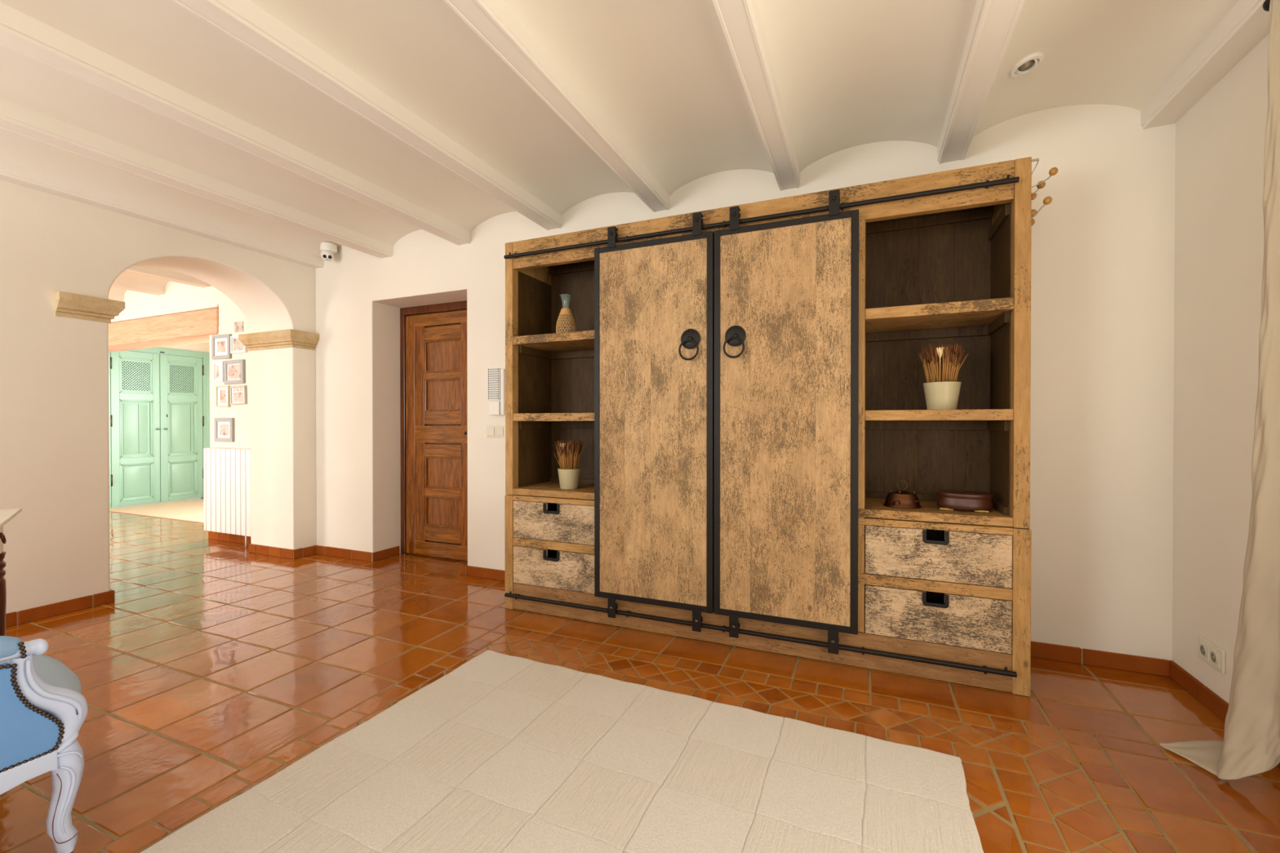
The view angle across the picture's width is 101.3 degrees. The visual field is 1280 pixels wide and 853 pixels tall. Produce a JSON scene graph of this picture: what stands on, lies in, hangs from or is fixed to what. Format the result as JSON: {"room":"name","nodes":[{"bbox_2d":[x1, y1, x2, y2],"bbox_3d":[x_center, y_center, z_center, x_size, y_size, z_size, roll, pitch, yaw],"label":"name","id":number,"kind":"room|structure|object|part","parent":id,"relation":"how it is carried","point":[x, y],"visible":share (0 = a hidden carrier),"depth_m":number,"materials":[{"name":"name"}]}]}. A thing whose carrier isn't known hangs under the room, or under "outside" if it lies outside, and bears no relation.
{"room":"traditional dwelling","nodes":[
{"label":"traditional dwelling","id":0,"kind":"room"},
{"bbox_2d":[109,271,169,293],"bbox_3d":[-6.225,-1.630,2.982,4.800,0.478,5.420,0,0,23],"label":"ceiling","id":1,"kind":"structure","parent":0,"point":[126,275],"depth_m":5.12,"materials":[{"name":"paint"}]},
{"bbox_2d":[0,179,316,622],"bbox_3d":[-4.050,-0.313,2.062,0.560,3.000,5.420,0,0,23],"label":"wall","id":2,"kind":"structure","parent":0,"point":[55,438],"depth_m":3.11,"materials":[{"name":"white paint"}]},
{"bbox_2d":[54,291,124,323],"bbox_3d":[-3.545,-0.703,3.243,0.664,0.135,0.288,0,0,23],"label":"trim","id":3,"kind":"structure","parent":2,"relation":"attached to","point":[68,304],"depth_m":3.10,"materials":[{"name":"stone"}]},
{"bbox_2d":[5,543,315,627],"bbox_3d":[-4.013,1.050,2.153,0.583,0.074,5.200,0,0,23],"label":"baseboard","id":4,"kind":"structure","parent":2,"relation":"attached to","point":[12,619],"depth_m":3.10,"materials":[{"name":"tile"}]},
{"bbox_2d":[0,159,324,268],"bbox_3d":[-3.738,-1.362,1.972,0.142,0.100,5.310,0,0,23],"label":"ceiling beam","id":5,"kind":"structure","parent":2,"relation":"attached to","point":[11,172],"depth_m":3.29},
{"bbox_2d":[158,342,209,352],"bbox_3d":[-7.840,-0.330,4.864,0.260,3.000,7.600,0,0,23],"label":"wall","id":6,"kind":"structure","parent":0,"point":[200,347],"depth_m":7.66,"materials":[{"name":"white paint"}]},
{"bbox_2d":[108,347,209,507],"bbox_3d":[-6.644,-0.020,7.291,0.097,2.150,1.200,0,0,23],"label":"door","id":7,"kind":"structure","parent":6,"relation":"in","point":[159,402],"depth_m":7.24,"materials":[{"name":"green paint"}]},
{"bbox_3d":[-6.748,-0.681,7.032,0.025,0.483,0.363,0,0,23],"label":"panel frame","id":8,"kind":"part","parent":7,"relation":"part of","materials":[{"name":"green paint"}]},
{"bbox_3d":[-6.755,0.735,7.044,0.040,0.495,0.363,0,0,23],"label":"panel","id":9,"kind":"part","parent":7,"relation":"part of","materials":[{"name":"green paint"}]},
{"bbox_3d":[-6.755,0.029,7.039,0.040,0.773,0.363,0,0,23],"label":"panel","id":10,"kind":"part","parent":7,"relation":"part of","materials":[{"name":"green paint"}]},
{"bbox_3d":[-6.546,-0.684,7.506,0.025,0.483,0.357,0,0,23],"label":"panel frame","id":11,"kind":"part","parent":7,"relation":"part of","materials":[{"name":"green paint"}]},
{"bbox_3d":[-6.553,0.026,7.513,0.040,0.773,0.357,0,0,23],"label":"panel","id":12,"kind":"part","parent":7,"relation":"part of","materials":[{"name":"green paint"}]},
{"bbox_3d":[-6.553,0.732,7.518,0.040,0.495,0.357,0,0,23],"label":"panel","id":13,"kind":"part","parent":7,"relation":"part of","materials":[{"name":"green paint"}]},
{"bbox_2d":[557,467,581,488],"bbox_3d":[-0.418,0.306,3.105,0.138,0.117,0.138,0,0,23],"label":"pot","id":14,"kind":"object","parent":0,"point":[569,477],"depth_m":3.05,"materials":[{"name":"ceramic"}]},
{"bbox_2d":[0,0,1239,257],"bbox_3d":[-1.160,-1.616,0.838,5.800,0.478,5.450,0,0,23],"label":"ceiling","id":15,"kind":"structure","parent":0,"point":[663,74],"depth_m":2.23,"materials":[{"name":"paint"}]},
{"bbox_2d":[320,242,337,261],"bbox_3d":[-2.514,-1.399,4.240,0.122,0.144,0.135,0,0,-39],"label":"security camera","id":16,"kind":"object","parent":15,"relation":"attached to","point":[328,250],"visible":1,"depth_m":4.19,"materials":[{"name":"white plastic"}]},
{"bbox_2d":[1009,52,1043,77],"bbox_3d":[1.541,-1.461,2.100,0.119,0.071,0.112,0,0,23],"label":"recessed light","id":17,"kind":"object","parent":15,"relation":"in","point":[1030,62],"visible":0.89,"depth_m":2.09,"materials":[{"name":"white plastic"}]},
{"bbox_3d":[1.542,-1.445,2.096,0.054,0.018,0.051,0,0,23],"label":"bulb","id":18,"kind":"part","parent":17,"relation":"part of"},
{"bbox_2d":[0,497,1279,852],"bbox_3d":[-3.085,1.142,2.842,10.900,0.120,8.005,0,0,23],"label":"floor","id":19,"kind":"structure","parent":0,"point":[214,667],"depth_m":2.13,"materials":[{"name":"tile"}]},
{"bbox_2d":[0,507,22,635],"bbox_3d":[-2.487,0.714,1.771,0.460,0.750,0.660,0,0,-44],"label":"side table","id":20,"kind":"object","parent":19,"relation":"on","point":[6,515],"visible":0.83,"depth_m":2.08,"materials":[{"name":"brown wood"}]},
{"bbox_3d":[-2.556,0.795,2.074,0.068,0.585,0.068,0,0,-44],"label":"leg","id":21,"kind":"part","parent":20,"relation":"part of","materials":[{"name":"brown wood"}]},
{"bbox_3d":[-2.465,0.432,2.027,0.021,0.045,0.050,0,0,-44],"label":"drawer pull","id":22,"kind":"part","parent":20,"relation":"part of","materials":[{"name":"wood"}]},
{"bbox_2d":[0,635,88,852],"bbox_3d":[-1.842,0.560,1.109,0.719,1.076,0.887,0,0,23],"label":"armchair","id":23,"kind":"object","parent":19,"relation":"on","point":[43,708],"visible":1,"depth_m":1.26,"materials":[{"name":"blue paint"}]},
{"bbox_3d":[-1.820,0.814,1.167,0.660,0.078,0.710,0,0,23],"label":"seat rail","id":24,"kind":"part","parent":23,"relation":"part of","materials":[{"name":"white paint"}]},
{"bbox_3d":[-1.555,0.663,1.017,0.044,0.249,0.603,0,0,23],"label":"panel","id":25,"kind":"part","parent":23,"relation":"part of","materials":[{"name":"blue fabric"}]},
{"bbox_2d":[0,654,81,715],"bbox_3d":[-1.811,0.696,1.188,0.550,0.169,0.716,0,0,23],"label":"armrest","id":26,"kind":"object","parent":23,"relation":"on","point":[51,671],"depth_m":1.37,"materials":[{"name":"wood"}]},
{"bbox_3d":[-1.429,0.919,1.304,0.062,0.266,0.064,0,0,23],"label":"leg","id":27,"kind":"part","parent":23,"relation":"part of","materials":[{"name":"white paint"}]},
{"bbox_2d":[109,498,204,523],"bbox_3d":[-5.446,1.054,6.609,2.600,0.011,1.034,0,0,23],"label":"rug","id":28,"kind":"object","parent":19,"relation":"on","point":[191,509],"visible":0.41,"depth_m":6.61,"materials":[{"name":"fabric"}]},
{"bbox_2d":[203,447,250,546],"bbox_3d":[-3.678,0.634,4.742,0.723,0.872,0.120,0,0,23],"label":"radiator","id":29,"kind":"object","parent":19,"relation":"on","point":[226,471],"visible":0.86,"depth_m":4.68,"materials":[{"name":"metal"}]},
{"bbox_2d":[139,649,983,852],"bbox_3d":[-0.493,1.088,0.681,1.959,0.014,3.155,0,0,24],"label":"rug","id":30,"kind":"object","parent":19,"relation":"on","point":[500,753],"visible":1,"depth_m":1.59,"materials":[{"name":"beige fabric"}]},
{"bbox_2d":[503,156,1031,697],"bbox_3d":[0.454,-0.001,2.773,2.579,2.167,0.513,0,0,23],"label":"tall cabinet","id":31,"kind":"object","parent":19,"relation":"on","point":[737,405],"visible":1,"depth_m":2.53,"materials":[{"name":"brown wood"}]},
{"bbox_3d":[-0.692,0.743,3.307,0.055,0.673,0.438,0,0,23],"label":"panel","id":32,"kind":"part","parent":31,"relation":"part of","materials":[{"name":"brown wood"}]},
{"bbox_3d":[-0.690,-0.342,3.301,0.052,1.491,0.435,0,0,23],"label":"panel","id":33,"kind":"part","parent":31,"relation":"part of","materials":[{"name":"brown wood"}]},
{"bbox_3d":[-0.500,0.468,3.001,0.106,0.057,0.037,0,0,23],"label":"handle","id":34,"kind":"part","parent":31,"relation":"part of","materials":[{"name":"black metal"}]},
{"bbox_3d":[-0.500,0.736,3.003,0.106,0.057,0.037,0,0,23],"label":"handle","id":35,"kind":"part","parent":31,"relation":"part of","materials":[{"name":"black metal"}]},
{"bbox_2d":[512,413,594,421],"bbox_3d":[-0.407,-0.055,3.174,0.570,0.046,0.411,0,0,23],"label":"shelf","id":36,"kind":"object","parent":31,"relation":"attached to","point":[516,416],"depth_m":2.99,"materials":[{"name":"brown wood"}]},
{"bbox_2d":[512,329,594,352],"bbox_3d":[-0.407,-0.508,3.171,0.570,0.048,0.411,0,0,23],"label":"shelf","id":37,"kind":"object","parent":31,"relation":"attached to","point":[583,341],"depth_m":3.07,"materials":[{"name":"brown wood"}]},
{"bbox_3d":[-0.464,0.680,3.002,0.605,0.047,0.049,0,0,23],"label":"drawer rail","id":38,"kind":"part","parent":31,"relation":"part of","materials":[{"name":"brown wood"}]},
{"bbox_3d":[-0.485,0.814,2.997,0.564,0.215,0.021,0,0,23],"label":"drawer","id":39,"kind":"part","parent":31,"relation":"part of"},
{"bbox_3d":[-0.485,0.546,2.995,0.564,0.215,0.021,0,0,23],"label":"drawer","id":40,"kind":"part","parent":31,"relation":"part of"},
{"bbox_2d":[555,293,576,333],"bbox_3d":[-0.440,-0.655,3.119,0.119,0.247,0.120,0,0,23],"label":"wicker vase","id":41,"kind":"object","parent":31,"relation":"on","point":[566,322],"visible":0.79,"depth_m":3.08,"materials":[{"name":"beige wicker"}]},
{"bbox_2d":[553,439,583,488],"bbox_3d":[-0.418,0.221,3.107,0.165,0.287,0.208,0,0,23],"label":"dried grass","id":42,"kind":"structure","parent":31,"relation":"on","point":[569,473],"depth_m":3.06,"materials":[{"name":"plant"}]},
{"bbox_3d":[0.060,-0.020,2.711,0.595,1.820,0.025,0,0,23],"label":"sliding door","id":43,"kind":"part","parent":31,"relation":"part of","materials":[{"name":"brown wood"}]},
{"bbox_3d":[0.061,-0.020,2.710,0.654,1.874,0.032,0,0,23],"label":"door frame","id":44,"kind":"part","parent":31,"relation":"part of","materials":[{"name":"black metal"}]},
{"bbox_3d":[0.246,-0.435,2.595,0.100,0.100,0.028,0,0,23],"label":"handle plate","id":45,"kind":"part","parent":31,"relation":"part of","materials":[{"name":"black metal"}]},
{"bbox_3d":[0.453,-0.434,2.507,0.100,0.100,0.028,0,0,23],"label":"handle plate","id":46,"kind":"part","parent":31,"relation":"part of","materials":[{"name":"black metal"}]},
{"bbox_3d":[0.363,0.988,2.603,2.500,0.040,0.038,0,0,23],"label":"sliding rail","id":47,"kind":"part","parent":31,"relation":"part of","materials":[{"name":"black metal"}]},
{"bbox_3d":[0.363,-0.992,2.591,2.500,0.040,0.038,0,0,23],"label":"sliding rail","id":48,"kind":"part","parent":31,"relation":"part of","materials":[{"name":"black metal"}]},
{"bbox_3d":[0.391,0.424,2.635,2.464,0.029,0.051,0,0,23],"label":"rail","id":49,"kind":"part","parent":31,"relation":"part of","materials":[{"name":"brown wood"}]},
{"bbox_3d":[0.392,-1.005,2.627,2.464,0.157,0.048,0,0,23],"label":"rail","id":50,"kind":"part","parent":31,"relation":"part of","materials":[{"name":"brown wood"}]},
{"bbox_3d":[0.477,-1.060,2.826,2.464,0.045,0.385,0,0,23],"label":"panel","id":51,"kind":"part","parent":31,"relation":"part of","materials":[{"name":"brown wood"}]},
{"bbox_3d":[0.548,0.011,3.001,2.463,2.100,0.020,0,0,23],"label":"panel","id":52,"kind":"part","parent":31,"relation":"part of","materials":[{"name":"brown wood"}]},
{"bbox_3d":[0.666,-0.018,2.453,0.593,1.820,0.025,0,0,23],"label":"sliding door","id":53,"kind":"part","parent":31,"relation":"part of","materials":[{"name":"brown wood"}]},
{"bbox_3d":[0.667,-0.018,2.452,0.652,1.874,0.032,0,0,23],"label":"door frame","id":54,"kind":"part","parent":31,"relation":"part of","materials":[{"name":"black metal"}]},
{"bbox_2d":[883,480,921,508],"bbox_3d":[1.204,0.308,2.410,0.158,0.120,0.123,0,0,23],"label":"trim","id":55,"kind":"structure","parent":31,"relation":"on","point":[901,499],"depth_m":2.37,"materials":[{"name":"brown metal"}]},
{"bbox_3d":[1.207,0.273,2.416,0.046,0.051,0.013,0,0,23],"label":"ring handle","id":56,"kind":"part","parent":55,"relation":"part of","materials":[{"name":"brown metal"}]},
{"bbox_3d":[1.254,0.684,2.269,0.589,0.047,0.049,0,0,23],"label":"drawer rail","id":57,"kind":"part","parent":31,"relation":"part of","materials":[{"name":"brown wood"}]},
{"bbox_3d":[1.265,0.741,2.250,0.098,0.057,0.037,0,0,23],"label":"handle","id":58,"kind":"part","parent":31,"relation":"part of","materials":[{"name":"black metal"}]},
{"bbox_3d":[1.265,0.472,2.248,0.098,0.057,0.037,0,0,23],"label":"handle","id":59,"kind":"part","parent":31,"relation":"part of","materials":[{"name":"black metal"}]},
{"bbox_2d":[864,408,1013,421],"bbox_3d":[1.342,-0.050,2.428,0.555,0.046,0.411,0,0,23],"label":"shelf","id":60,"kind":"object","parent":31,"relation":"attached to","point":[870,415],"depth_m":2.24,"materials":[{"name":"brown wood"}]},
{"bbox_2d":[923,382,961,409],"bbox_3d":[1.340,-0.133,2.330,0.148,0.121,0.148,0,0,23],"label":"pot","id":61,"kind":"object","parent":60,"relation":"on","point":[938,395],"depth_m":2.28,"materials":[{"name":"ceramic"}]},
{"bbox_3d":[1.264,0.819,2.251,0.549,0.215,0.021,0,0,23],"label":"drawer","id":62,"kind":"part","parent":31,"relation":"part of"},
{"bbox_3d":[1.264,0.550,2.249,0.549,0.215,0.021,0,0,23],"label":"drawer","id":63,"kind":"part","parent":31,"relation":"part of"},
{"bbox_2d":[865,297,1013,333],"bbox_3d":[1.342,-0.503,2.425,0.555,0.048,0.411,0,0,23],"label":"shelf","id":64,"kind":"object","parent":31,"relation":"attached to","point":[979,314],"depth_m":2.31,"materials":[{"name":"brown wood"}]},
{"bbox_2d":[917,342,968,409],"bbox_3d":[1.348,-0.218,2.345,0.196,0.292,0.194,0,0,23],"label":"dried grass","id":65,"kind":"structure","parent":31,"relation":"on","point":[941,388],"depth_m":2.28,"materials":[{"name":"plant"}]},
{"bbox_2d":[936,346,944,361],"bbox_3d":[1.307,-0.264,2.284,0.032,0.161,0.032,0,0,23],"label":"flower","id":66,"kind":"object","parent":65,"relation":"on","point":[940,352],"depth_m":2.27,"materials":[{"name":"plant"}]},
{"bbox_2d":[936,490,994,512],"bbox_3d":[1.438,0.330,2.324,0.220,0.080,0.136,0,0,23],"label":"pot","id":67,"kind":"object","parent":31,"relation":"on","point":[977,501],"visible":1,"depth_m":2.27,"materials":[{"name":"brown ceramic"}]},
{"bbox_3d":[1.438,0.302,2.324,0.220,0.024,0.136,0,0,23],"label":"lid","id":68,"kind":"part","parent":67,"relation":"part of","materials":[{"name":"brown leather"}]},
{"bbox_3d":[1.626,-0.336,2.313,0.056,1.491,0.435,0,0,23],"label":"panel","id":69,"kind":"part","parent":31,"relation":"part of","materials":[{"name":"brown wood"}]},
{"bbox_3d":[1.627,0.749,2.318,0.061,0.673,0.438,0,0,23],"label":"panel","id":70,"kind":"part","parent":31,"relation":"part of","materials":[{"name":"brown wood"}]},
{"bbox_2d":[1031,158,1057,226],"bbox_3d":[1.702,-0.971,2.280,0.108,0.239,0.344,0,0,23],"label":"branch","id":71,"kind":"object","parent":31,"relation":"attached to","point":[1054,171],"visible":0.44,"depth_m":2.15,"materials":[{"name":"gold metal"}]},
{"bbox_3d":[1.670,-0.986,2.293,0.038,0.208,0.344,0,0,23],"label":"frame","id":72,"kind":"part","parent":71,"relation":"part of","materials":[{"name":"silver metal"}]},
{"bbox_3d":[1.632,-0.882,2.158,0.068,0.063,0.005,0,0,23],"label":"arm","id":73,"kind":"part","parent":71,"relation":"part of","materials":[{"name":"silver metal"}]},
{"bbox_3d":[1.641,-1.005,2.153,0.086,0.048,0.005,0,0,23],"label":"arm","id":74,"kind":"part","parent":71,"relation":"part of","materials":[{"name":"silver metal"}]},
{"bbox_2d":[111,104,1175,664],"bbox_3d":[-2.315,-0.327,4.403,10.685,3.000,0.312,0,0,23],"label":"wall","id":75,"kind":"structure","parent":0,"point":[1103,247],"depth_m":2.45,"materials":[{"name":"white paint"}]},
{"bbox_2d":[108,291,124,301],"bbox_3d":[-6.577,-1.367,3.178,0.122,0.105,5.300,0,0,23],"label":"ceiling beam","id":76,"kind":"structure","parent":75,"relation":"attached to","point":[112,295],"depth_m":5.52,"materials":[{"name":"wood"}]},
{"bbox_2d":[111,277,164,295],"bbox_3d":[-5.869,-1.365,2.876,0.122,0.105,5.300,0,0,23],"label":"ceiling beam","id":77,"kind":"structure","parent":75,"relation":"attached to","point":[119,282],"depth_m":5.10,"materials":[{"name":"wood"}]},
{"bbox_2d":[108,307,218,352],"bbox_3d":[-5.483,-0.998,5.719,3.420,0.251,0.290,0,0,23],"label":"beam","id":78,"kind":"structure","parent":75,"relation":"attached to","point":[197,326],"depth_m":5.31,"materials":[{"name":"wood"}]},
{"bbox_2d":[111,304,218,322],"bbox_3d":[-5.534,-1.137,5.601,3.420,0.025,0.026,0,0,23],"label":"trim","id":79,"kind":"structure","parent":75,"relation":"attached to","point":[214,305],"depth_m":5.24,"materials":[{"name":"white paint"}]},
{"bbox_2d":[124,266,210,288],"bbox_3d":[-5.161,-1.363,2.573,0.122,0.105,5.300,0,0,23],"label":"ceiling beam","id":80,"kind":"structure","parent":75,"relation":"attached to","point":[157,273],"depth_m":4.68,"materials":[{"name":"wood"}]},
{"bbox_2d":[0,97,392,258],"bbox_3d":[-3.014,-1.356,1.663,0.130,0.108,5.310,0,0,23],"label":"ceiling beam","id":81,"kind":"structure","parent":75,"relation":"attached to","point":[15,118],"depth_m":2.77,"materials":[{"name":"paint"}]},
{"bbox_2d":[213,360,224,382],"bbox_3d":[-3.944,-0.513,4.916,0.152,0.191,0.022,0,1,23],"label":"picture frame","id":82,"kind":"object","parent":75,"relation":"attached to","point":[218,366],"visible":1,"depth_m":4.91,"materials":[{"name":"white paint"}]},
{"bbox_2d":[216,365,218,377],"bbox_3d":[-3.963,-0.513,4.923,0.041,0.120,0.003,0,0,23],"label":"photo","id":83,"kind":"object","parent":82,"relation":"attached to","point":[217,366],"depth_m":4.92},
{"bbox_2d":[211,333,231,359],"bbox_3d":[-3.906,-0.743,4.898,0.272,0.226,0.022,1,1,23],"label":"picture frame","id":84,"kind":"object","parent":75,"relation":"attached to","point":[220,344],"visible":1,"depth_m":4.89,"materials":[{"name":"grey paint"}]},
{"bbox_2d":[217,341,225,352],"bbox_3d":[-3.906,-0.743,4.897,0.126,0.103,0.003,0,0,23],"label":"photo","id":85,"kind":"object","parent":84,"relation":"attached to","point":[220,344],"depth_m":4.90},
{"bbox_2d":[215,385,230,407],"bbox_3d":[-3.886,-0.280,4.893,0.190,0.196,0.022,1,1,23],"label":"picture frame","id":86,"kind":"object","parent":75,"relation":"attached to","point":[222,393],"visible":1,"depth_m":4.89,"materials":[{"name":"wood"}]},
{"bbox_2d":[220,390,225,403],"bbox_3d":[-3.887,-0.280,4.891,0.081,0.121,0.003,0,0,23],"label":"photo","id":87,"kind":"object","parent":86,"relation":"attached to","point":[222,392],"depth_m":4.89},
{"bbox_2d":[213,417,234,441],"bbox_3d":[-3.874,0.031,4.889,0.270,0.222,0.022,0,0,23],"label":"picture frame","id":88,"kind":"object","parent":75,"relation":"attached to","point":[224,427],"visible":1,"depth_m":4.88,"materials":[{"name":"grey paint"}]},
{"bbox_2d":[219,424,228,435],"bbox_3d":[-3.874,0.031,4.888,0.130,0.100,0.003,0,0,23],"label":"photo","id":89,"kind":"object","parent":88,"relation":"attached to","point":[224,428],"depth_m":4.89},
{"bbox_2d":[208,531,250,544],"bbox_3d":[-3.684,1.032,4.820,0.925,0.076,0.015,0,0,23],"label":"baseboard","id":90,"kind":"structure","parent":75,"relation":"attached to","point":[211,535],"depth_m":4.87,"materials":[{"name":"tile"}]},
{"bbox_2d":[223,359,244,384],"bbox_3d":[-3.727,-0.501,4.823,0.280,0.218,0.022,0,0,23],"label":"picture frame","id":91,"kind":"object","parent":75,"relation":"attached to","point":[233,370],"visible":1,"depth_m":4.82,"materials":[{"name":"grey paint"}]},
{"bbox_2d":[227,364,240,379],"bbox_3d":[-3.728,-0.501,4.822,0.181,0.132,0.003,0,0,23],"label":"photo","id":92,"kind":"object","parent":91,"relation":"attached to","point":[233,370],"depth_m":4.82},
{"bbox_2d":[0,1,471,245],"bbox_3d":[-2.306,-1.355,1.361,0.122,0.108,5.310,0,0,23],"label":"ceiling beam","id":93,"kind":"structure","parent":75,"relation":"attached to","point":[20,32],"depth_m":2.22,"materials":[{"name":"paint"}]},
{"bbox_2d":[230,385,246,404],"bbox_3d":[-3.677,-0.287,4.803,0.214,0.170,0.022,-1,0,23],"label":"picture frame","id":94,"kind":"object","parent":75,"relation":"attached to","point":[237,393],"visible":1,"depth_m":4.80,"materials":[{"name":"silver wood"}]},
{"bbox_2d":[233,386,243,401],"bbox_3d":[-3.677,-0.292,4.802,0.143,0.133,0.003,0,0,23],"label":"photo","id":95,"kind":"object","parent":94,"relation":"attached to","point":[237,391],"depth_m":4.80},
{"bbox_2d":[230,335,247,353],"bbox_3d":[-3.668,-0.752,4.796,0.215,0.160,0.022,0,0,23],"label":"picture frame","id":96,"kind":"object","parent":75,"relation":"attached to","point":[237,346],"visible":0.73,"depth_m":4.80,"materials":[{"name":"white paint"}]},
{"bbox_2d":[233,337,244,351],"bbox_3d":[-3.668,-0.752,4.795,0.150,0.110,0.003,0,0,23],"label":"photo","id":97,"kind":"object","parent":96,"relation":"attached to","point":[237,345],"depth_m":4.80},
{"bbox_2d":[234,321,243,332],"bbox_3d":[-3.677,-0.912,4.809,0.130,0.095,0.004,0,0,23],"label":"photo card","id":98,"kind":"object","parent":75,"relation":"attached to","point":[238,326],"visible":1,"depth_m":4.81,"materials":[{"name":"paper"}]},
{"bbox_2d":[238,328,319,351],"bbox_3d":[-3.043,-0.710,4.421,0.664,0.135,0.244,0,0,23],"label":"trim","id":99,"kind":"structure","parent":75,"relation":"attached to","point":[289,338],"depth_m":4.32,"materials":[{"name":"stone"}]},
{"bbox_2d":[171,0,561,230],"bbox_3d":[-1.608,-1.353,1.064,0.116,0.108,5.310,0,0,23],"label":"ceiling beam","id":100,"kind":"structure","parent":75,"relation":"attached to","point":[244,21],"depth_m":2.08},
{"bbox_2d":[400,300,467,560],"bbox_3d":[-1.561,-0.026,4.254,1.110,2.200,0.069,0,0,23],"label":"door","id":101,"kind":"structure","parent":75,"relation":"in","point":[433,432],"depth_m":4.29,"materials":[{"name":"brown wood"}]},
{"bbox_3d":[-1.595,-0.255,4.258,0.384,0.260,0.018,0,0,23],"label":"moulding","id":102,"kind":"part","parent":101,"relation":"part of","materials":[{"name":"brown wood"}]},
{"bbox_3d":[-1.595,-0.574,4.256,0.384,0.259,0.018,0,0,23],"label":"moulding","id":103,"kind":"part","parent":101,"relation":"part of","materials":[{"name":"brown wood"}]},
{"bbox_3d":[-1.595,0.698,4.264,0.384,0.242,0.018,0,0,23],"label":"moulding","id":104,"kind":"part","parent":101,"relation":"part of","materials":[{"name":"brown wood"}]},
{"bbox_3d":[-1.595,0.375,4.262,0.384,0.257,0.018,0,0,23],"label":"moulding","id":105,"kind":"part","parent":101,"relation":"part of","materials":[{"name":"brown wood"}]},
{"bbox_3d":[-1.590,0.375,4.273,0.384,0.261,0.006,0,0,23],"label":"panel","id":106,"kind":"part","parent":101,"relation":"part of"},
{"bbox_3d":[-1.590,-0.255,4.269,0.384,0.264,0.006,0,0,23],"label":"panel","id":107,"kind":"part","parent":101,"relation":"part of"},
{"bbox_3d":[-1.590,-0.574,4.267,0.384,0.263,0.006,0,0,23],"label":"panel","id":108,"kind":"part","parent":101,"relation":"part of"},
{"bbox_3d":[-1.590,0.698,4.275,0.384,0.246,0.006,0,0,23],"label":"panel","id":109,"kind":"part","parent":101,"relation":"part of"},
{"bbox_2d":[486,425,505,437],"bbox_3d":[-1.007,0.035,3.684,0.155,0.081,0.014,0,0,23],"label":"light switch","id":110,"kind":"object","parent":75,"relation":"attached to","point":[492,431],"visible":0.65,"depth_m":3.68,"materials":[{"name":"beige plastic"}]},
{"bbox_2d":[488,368,505,414],"bbox_3d":[-0.998,-0.243,3.661,0.126,0.324,0.045,0,0,23],"label":"intercom panel","id":111,"kind":"object","parent":75,"relation":"attached to","point":[496,376],"visible":0.98,"depth_m":3.64,"materials":[{"name":"white plastic"}]},
{"bbox_2d":[443,0,670,212],"bbox_3d":[-0.907,-1.351,0.765,0.110,0.108,5.310,0,0,23],"label":"ceiling beam","id":112,"kind":"structure","parent":75,"relation":"attached to","point":[493,21],"depth_m":2.04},
{"bbox_2d":[315,545,1168,676],"bbox_3d":[-0.164,1.043,3.470,5.490,0.072,0.268,0,0,23],"label":"baseboard","id":113,"kind":"structure","parent":75,"relation":"attached to","point":[1138,664],"depth_m":2.42,"materials":[{"name":"tile"}]},
{"bbox_2d":[711,0,799,191],"bbox_3d":[-0.211,-1.349,0.468,0.112,0.108,5.310,0,0,23],"label":"ceiling beam","id":114,"kind":"structure","parent":75,"relation":"attached to","point":[740,20],"depth_m":1.99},
{"bbox_2d":[937,0,1024,164],"bbox_3d":[0.503,-1.347,0.163,0.120,0.108,5.310,0,0,23],"label":"ceiling beam","id":115,"kind":"structure","parent":75,"relation":"attached to","point":[993,24],"depth_m":1.94,"materials":[{"name":"paint"}]},
{"bbox_2d":[1172,34,1268,702],"bbox_3d":[1.427,-0.299,-0.121,0.250,3.000,5.700,0,0,23],"label":"wall","id":116,"kind":"structure","parent":0,"point":[1220,231],"depth_m":1.99,"materials":[{"name":"white paint"}]},
{"bbox_2d":[1140,0,1269,129],"bbox_3d":[1.236,-1.345,-0.150,0.147,0.108,5.310,0,0,23],"label":"ceiling beam","id":117,"kind":"structure","parent":116,"relation":"attached to","point":[1246,24],"depth_m":1.91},
{"bbox_2d":[1197,635,1226,674],"bbox_3d":[2.192,0.875,2.017,0.016,0.086,0.160,0,0,23],"label":"power socket","id":118,"kind":"object","parent":116,"relation":"attached to","point":[1209,652],"visible":1,"depth_m":2.00,"materials":[{"name":"beige plastic"}]},
{"bbox_2d":[1199,640,1208,661],"bbox_3d":[2.201,0.874,2.050,0.007,0.060,0.060,0,0,23],"label":"outlet","id":119,"kind":"object","parent":118,"relation":"attached to","point":[1203,644],"depth_m":2.04,"materials":[{"name":"white plastic"}]},
{"bbox_2d":[1208,646,1220,668],"bbox_3d":[2.174,0.875,1.987,0.007,0.060,0.060,0,0,23],"label":"outlet","id":120,"kind":"object","parent":118,"relation":"attached to","point":[1214,651],"depth_m":1.98,"materials":[{"name":"white plastic"}]},
{"bbox_2d":[1168,660,1279,767],"bbox_3d":[1.288,1.065,-0.108,0.015,0.072,5.200,0,0,23],"label":"baseboard","id":121,"kind":"structure","parent":116,"relation":"attached to","point":[1212,701],"depth_m":2.07,"materials":[{"name":"ceramic"}]},
{"bbox_2d":[1262,0,1270,11],"bbox_3d":[1.514,-1.268,0.557,0.127,0.044,2.227,0,0,23],"label":"curtain rod","id":122,"kind":"object","parent":116,"relation":"attached to","point":[1266,4],"visible":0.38,"depth_m":1.58,"materials":[{"name":"black metal"}]},
{"bbox_2d":[1159,0,1279,779],"bbox_3d":[1.747,-0.081,1.345,0.260,2.330,0.986,0,0,20],"label":"curtain","id":123,"kind":"object","parent":122,"relation":"hanging from","point":[1251,744],"visible":1,"depth_m":1.55,"materials":[{"name":"fabric"}]}
]}

